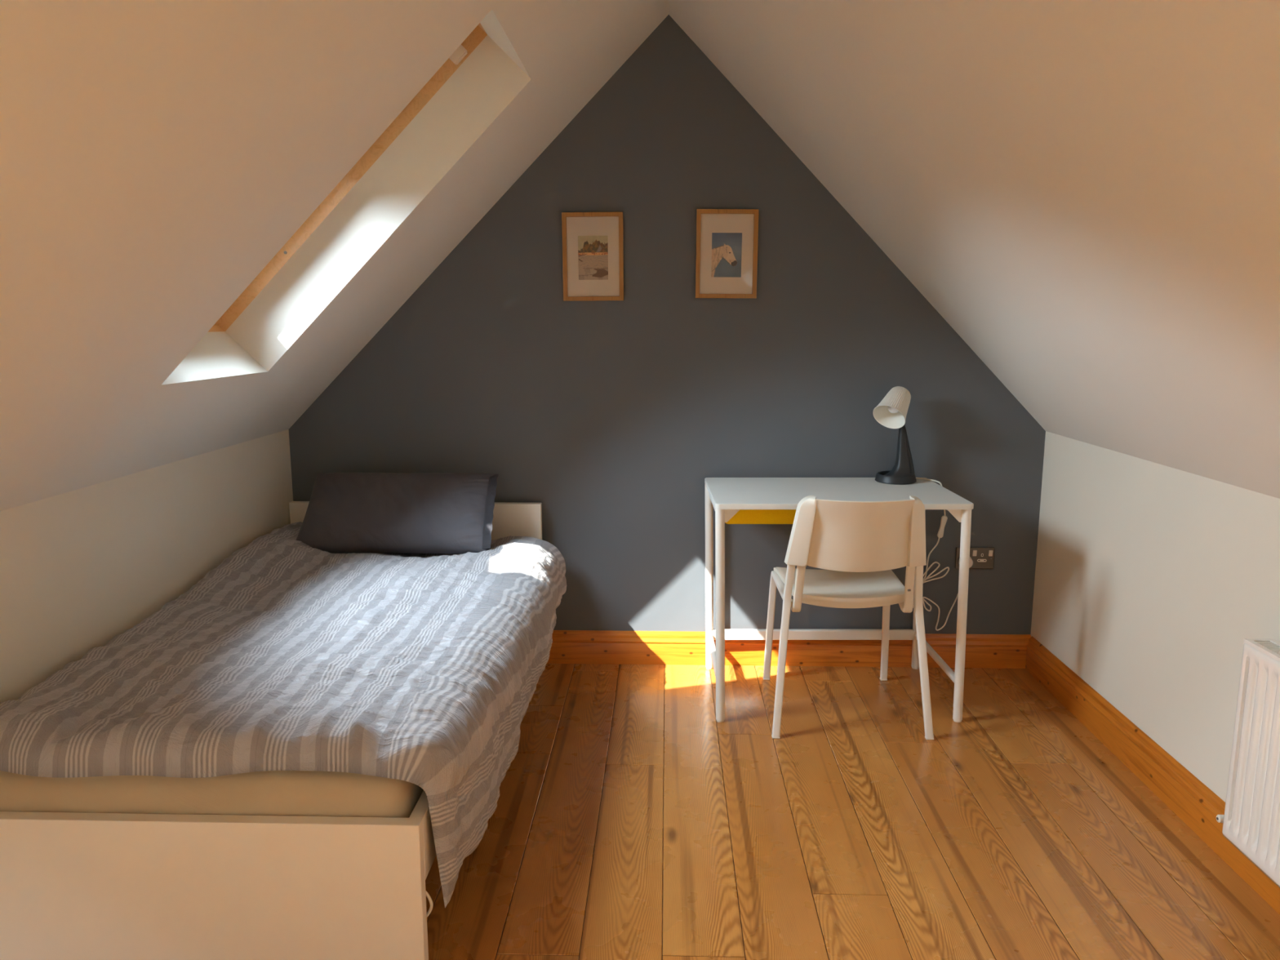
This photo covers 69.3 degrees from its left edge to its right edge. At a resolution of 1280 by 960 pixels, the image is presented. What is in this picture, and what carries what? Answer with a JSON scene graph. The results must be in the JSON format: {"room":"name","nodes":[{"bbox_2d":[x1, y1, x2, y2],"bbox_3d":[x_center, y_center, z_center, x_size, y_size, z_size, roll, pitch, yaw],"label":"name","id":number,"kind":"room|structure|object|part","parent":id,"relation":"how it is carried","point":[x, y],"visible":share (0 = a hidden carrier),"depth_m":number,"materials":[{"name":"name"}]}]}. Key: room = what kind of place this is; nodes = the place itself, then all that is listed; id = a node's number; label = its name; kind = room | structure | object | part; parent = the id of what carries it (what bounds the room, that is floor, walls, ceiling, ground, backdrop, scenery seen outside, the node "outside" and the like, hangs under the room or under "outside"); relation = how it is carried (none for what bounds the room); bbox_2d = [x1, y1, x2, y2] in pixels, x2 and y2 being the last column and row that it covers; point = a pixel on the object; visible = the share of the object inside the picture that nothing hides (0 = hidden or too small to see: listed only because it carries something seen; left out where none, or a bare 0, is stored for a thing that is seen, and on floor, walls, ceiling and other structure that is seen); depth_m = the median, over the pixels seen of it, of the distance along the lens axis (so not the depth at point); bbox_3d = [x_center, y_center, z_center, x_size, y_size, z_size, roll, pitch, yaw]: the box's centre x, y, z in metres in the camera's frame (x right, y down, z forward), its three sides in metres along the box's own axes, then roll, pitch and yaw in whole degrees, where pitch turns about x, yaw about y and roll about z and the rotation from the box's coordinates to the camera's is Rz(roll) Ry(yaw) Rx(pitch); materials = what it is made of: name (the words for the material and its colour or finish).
{"room":"attic bedroom","nodes":[
{"label":"attic bedroom","id":0,"kind":"room"},
{"bbox_2d":[0,429,293,703],"bbox_3d":[-1.500,0.784,0.847,0.120,1.052,5.718,0,10,2],"label":"wall","id":1,"kind":"structure","parent":0,"point":[81,568],"depth_m":2.47,"materials":[{"name":"beige paint"}]},
{"bbox_2d":[0,0,1279,511],"bbox_3d":[0.004,-0.556,0.574,3.413,1.770,5.918,0,10,2],"label":"ceiling","id":2,"kind":"structure","parent":0,"point":[1086,193],"depth_m":1.91,"materials":[{"name":"beige paint"}]},
{"bbox_2d":[208,22,487,332],"bbox_3d":[-0.874,-0.828,2.395,0.968,0.983,0.738,0,10,2],"label":"window","id":3,"kind":"structure","parent":2,"relation":"attached to","point":[478,33],"depth_m":2.69,"materials":[{"name":"brown wood"}]},
{"bbox_2d":[288,14,1045,634],"bbox_3d":[0.089,-0.519,3.556,3.210,2.709,0.150,0,10,2],"label":"wall","id":4,"kind":"structure","parent":0,"point":[613,417],"depth_m":3.50,"materials":[{"name":"grey paint"}]},
{"bbox_2d":[561,212,623,301],"bbox_3d":[-0.173,-0.825,3.423,0.226,0.319,0.024,0,10,2],"label":"picture frame","id":5,"kind":"object","parent":4,"relation":"attached to","point":[593,242],"visible":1,"depth_m":3.42,"materials":[{"name":"brown wood"}]},
{"bbox_2d":[577,235,608,279],"bbox_3d":[-0.173,-0.822,3.426,0.113,0.162,0.001,0,10,2],"label":"print","id":6,"kind":"object","parent":5,"relation":"attached to","point":[593,251],"depth_m":3.43},
{"bbox_2d":[695,208,759,298],"bbox_3d":[0.319,-0.831,3.407,0.227,0.319,0.024,0,10,2],"label":"picture frame","id":7,"kind":"object","parent":4,"relation":"attached to","point":[726,256],"visible":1,"depth_m":3.41,"materials":[{"name":"brown wood"}]},
{"bbox_2d":[711,232,742,277],"bbox_3d":[0.319,-0.828,3.410,0.113,0.162,0.001,0,10,2],"label":"print","id":8,"kind":"object","parent":7,"relation":"attached to","point":[726,247],"depth_m":3.41},
{"bbox_2d":[546,630,1031,668],"bbox_3d":[0.086,0.666,3.672,2.890,0.133,0.020,0,10,2],"label":"baseboard","id":9,"kind":"structure","parent":4,"relation":"attached to","point":[568,646],"depth_m":3.65,"materials":[{"name":"brown wood"}]},
{"bbox_2d":[955,546,994,568],"bbox_3d":[1.295,0.303,3.577,0.146,0.085,0.014,0,10,2],"label":"wall socket","id":10,"kind":"object","parent":4,"relation":"attached to","point":[982,557],"visible":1,"depth_m":3.58,"materials":[{"name":"brown metal"}]},
{"bbox_2d":[972,550,977,555],"bbox_3d":[1.291,0.282,3.571,0.015,0.024,0.007,0,10,2],"label":"rocker switch","id":11,"kind":"object","parent":10,"relation":"attached to","point":[974,552],"depth_m":3.57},
{"bbox_2d":[988,550,992,555],"bbox_3d":[1.351,0.282,3.569,0.015,0.024,0.007,0,10,2],"label":"rocker switch","id":12,"kind":"object","parent":10,"relation":"attached to","point":[990,552],"depth_m":3.57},
{"bbox_2d":[425,663,1279,959],"bbox_3d":[0.004,1.264,0.885,3.090,0.105,5.918,0,10,2],"label":"floor","id":13,"kind":"structure","parent":0,"point":[628,821],"depth_m":2.43,"materials":[{"name":"brown wood"}]},
{"bbox_2d":[0,501,542,959],"bbox_3d":[-0.891,0.562,2.732,0.972,0.656,1.833,0,10,2],"label":"frame","id":14,"kind":"object","parent":13,"relation":"on","point":[74,886],"visible":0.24,"depth_m":1.84,"materials":[{"name":"white wood"}]},
{"bbox_2d":[0,770,423,817],"bbox_3d":[-0.893,0.519,2.721,0.903,0.173,1.769,0,10,2],"label":"mattress","id":15,"kind":"object","parent":14,"relation":"on","point":[267,793],"visible":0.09,"depth_m":1.85,"materials":[{"name":"beige fabric"}]},
{"bbox_2d":[0,521,566,907],"bbox_3d":[-0.819,0.506,2.698,1.078,0.455,1.789,0,10,2],"label":"duvet","id":16,"kind":"object","parent":15,"relation":"on","point":[424,670],"visible":0.91,"depth_m":2.15,"materials":[{"name":"grey fabric"}]},
{"bbox_2d":[295,471,498,554],"bbox_3d":[-0.870,0.116,3.342,0.706,0.264,0.262,0,10,2],"label":"pillow","id":17,"kind":"object","parent":16,"relation":"on","point":[384,513],"visible":0.97,"depth_m":3.26,"materials":[{"name":"grey fabric"}]},
{"bbox_3d":[-0.917,0.854,1.868,0.972,0.372,0.030,0,10,2],"label":"footboard","id":18,"kind":"part","parent":14,"relation":"part of","materials":[{"name":"white wood"}]},
{"bbox_3d":[-0.865,0.410,3.620,0.972,0.656,0.030,0,10,2],"label":"headboard","id":19,"kind":"part","parent":14,"relation":"part of","materials":[{"name":"white wood"}]},
{"bbox_3d":[-0.419,0.589,2.723,0.028,0.136,1.772,0,10,2],"label":"rail","id":20,"kind":"part","parent":14,"relation":"part of","materials":[{"name":"white wood"}]},
{"bbox_2d":[426,891,433,916],"bbox_3d":[-0.536,0.897,2.043,0.046,0.228,0.378,-6,11,-30],"label":"cable","id":21,"kind":"object","parent":14,"relation":"attached to","point":[428,895],"visible":0.26,"depth_m":1.88,"materials":[{"name":"white plastic"}]},
{"bbox_2d":[704,477,973,722],"bbox_3d":[0.672,0.407,3.336,0.852,0.757,0.524,0,10,0],"label":"desk","id":22,"kind":"object","parent":13,"relation":"on","point":[734,500],"visible":0.91,"depth_m":3.17,"materials":[{"name":"white metal"}]},
{"bbox_3d":[0.268,0.373,3.577,0.043,0.732,0.031,0,10,0],"label":"leg","id":23,"kind":"part","parent":22,"relation":"part of","materials":[{"name":"white metal"}]},
{"bbox_3d":[0.264,0.074,3.279,0.008,0.042,0.468,0,10,0],"label":"rail","id":24,"kind":"part","parent":22,"relation":"part of","materials":[{"name":"white metal"}]},
{"bbox_3d":[0.268,0.455,3.096,0.043,0.732,0.031,0,10,0],"label":"leg","id":25,"kind":"part","parent":22,"relation":"part of","materials":[{"name":"white metal"}]},
{"bbox_3d":[0.486,0.094,3.244,0.412,0.049,0.335,0,10,0],"label":"drawer","id":26,"kind":"part","parent":22,"relation":"part of","materials":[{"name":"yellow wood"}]},
{"bbox_3d":[1.077,0.372,3.578,0.043,0.732,0.031,0,10,0],"label":"leg","id":27,"kind":"part","parent":22,"relation":"part of","materials":[{"name":"white metal"}]},
{"bbox_2d":[872,386,973,631],"bbox_3d":[1.057,0.123,3.493,0.452,0.956,0.170,-4,10,-21],"label":"desk lamp","id":28,"kind":"object","parent":22,"relation":"on","point":[891,411],"visible":0.91,"depth_m":3.40,"materials":[{"name":"grey plastic"}]},
{"bbox_3d":[0.915,-0.263,3.366,0.119,0.153,0.155,5,11,26],"label":"lamp shade","id":29,"kind":"part","parent":28,"relation":"part of","materials":[{"name":"white plastic"}]},
{"bbox_3d":[0.924,-0.271,3.367,0.043,0.056,0.057,4,10,20],"label":"bulb","id":30,"kind":"part","parent":28,"relation":"part of","materials":[{"name":"white glass"}]},
{"bbox_3d":[0.958,-0.113,3.426,0.120,0.218,0.080,0,10,2],"label":"stem","id":31,"kind":"part","parent":28,"relation":"part of","materials":[{"name":"grey plastic"}]},
{"bbox_3d":[1.079,0.070,3.463,0.164,0.150,0.098,0,10,2],"label":"power cord","id":32,"kind":"part","parent":28,"relation":"part of","materials":[{"name":"white plastic"}]},
{"bbox_3d":[1.164,0.403,3.572,0.182,0.376,0.021,0,10,2],"label":"power cord","id":33,"kind":"part","parent":28,"relation":"part of","materials":[{"name":"white plastic"}]},
{"bbox_2d":[937,515,947,537],"bbox_3d":[1.153,0.178,3.532,0.033,0.088,0.020,0,10,2],"label":"switch","id":34,"kind":"object","parent":28,"relation":"attached to","point":[944,518],"depth_m":3.53,"materials":[{"name":"white plastic"}]},
{"bbox_3d":[1.077,0.455,3.097,0.043,0.732,0.031,0,10,0],"label":"leg","id":35,"kind":"part","parent":22,"relation":"part of","materials":[{"name":"white metal"}]},
{"bbox_2d":[762,495,933,740],"bbox_3d":[0.699,0.409,3.183,0.526,0.806,0.576,0,10,1],"label":"chair","id":36,"kind":"object","parent":13,"relation":"on","point":[858,544],"visible":1,"depth_m":2.96,"materials":[{"name":"white metal"}]},
{"bbox_3d":[0.494,0.574,3.290,0.038,0.439,0.426,0,10,-2],"label":"leg","id":37,"kind":"part","parent":36,"relation":"part of","materials":[{"name":"white wood"}]},
{"bbox_3d":[0.476,0.462,3.006,0.087,0.757,0.099,0,10,1],"label":"leg","id":38,"kind":"part","parent":36,"relation":"part of","materials":[{"name":"white metal"}]},
{"bbox_3d":[0.700,0.360,3.227,0.420,0.039,0.382,0,10,1],"label":"seat","id":39,"kind":"part","parent":36,"relation":"part of","materials":[{"name":"beige plastic"}]},
{"bbox_3d":[0.697,0.403,3.079,0.368,0.037,0.040,0,10,1],"label":"seat frame","id":40,"kind":"part","parent":36,"relation":"part of","materials":[{"name":"beige plastic"}]},
{"bbox_3d":[0.695,0.170,2.919,0.455,0.246,0.136,0,10,1],"label":"backrest","id":41,"kind":"part","parent":36,"relation":"part of","materials":[{"name":"beige plastic"}]},
{"bbox_3d":[0.907,0.575,3.283,0.038,0.439,0.426,1,10,4],"label":"leg","id":42,"kind":"part","parent":36,"relation":"part of","materials":[{"name":"white wood"}]},
{"bbox_3d":[0.914,0.464,2.998,0.087,0.757,0.099,0,10,1],"label":"leg","id":43,"kind":"part","parent":36,"relation":"part of","materials":[{"name":"white wood"}]},
{"bbox_2d":[1030,431,1279,801],"bbox_3d":[1.508,0.798,0.761,0.120,1.055,5.718,0,10,2],"label":"wall","id":44,"kind":"structure","parent":0,"point":[1152,580],"depth_m":2.69,"materials":[{"name":"beige paint"}]},
{"bbox_2d":[1025,635,1279,915],"bbox_3d":[1.438,1.155,0.815,0.020,0.133,5.700,0,10,2],"label":"baseboard","id":45,"kind":"structure","parent":44,"relation":"attached to","point":[1198,806],"depth_m":2.71,"materials":[{"name":"brown wood"}]},
{"bbox_2d":[1216,638,1279,888],"bbox_3d":[1.424,0.689,1.689,0.102,0.490,1.083,0,10,2],"label":"radiator","id":46,"kind":"object","parent":44,"relation":"attached to","point":[1251,820],"visible":1,"depth_m":2.08,"materials":[{"name":"metal"}]},
{"bbox_2d":[1243,638,1279,662],"bbox_3d":[1.409,0.457,1.623,0.066,0.009,1.031,0,10,2],"label":"grille","id":47,"kind":"object","parent":46,"relation":"attached to","point":[1266,650],"depth_m":2.08,"materials":[{"name":"metal"}]}
]}

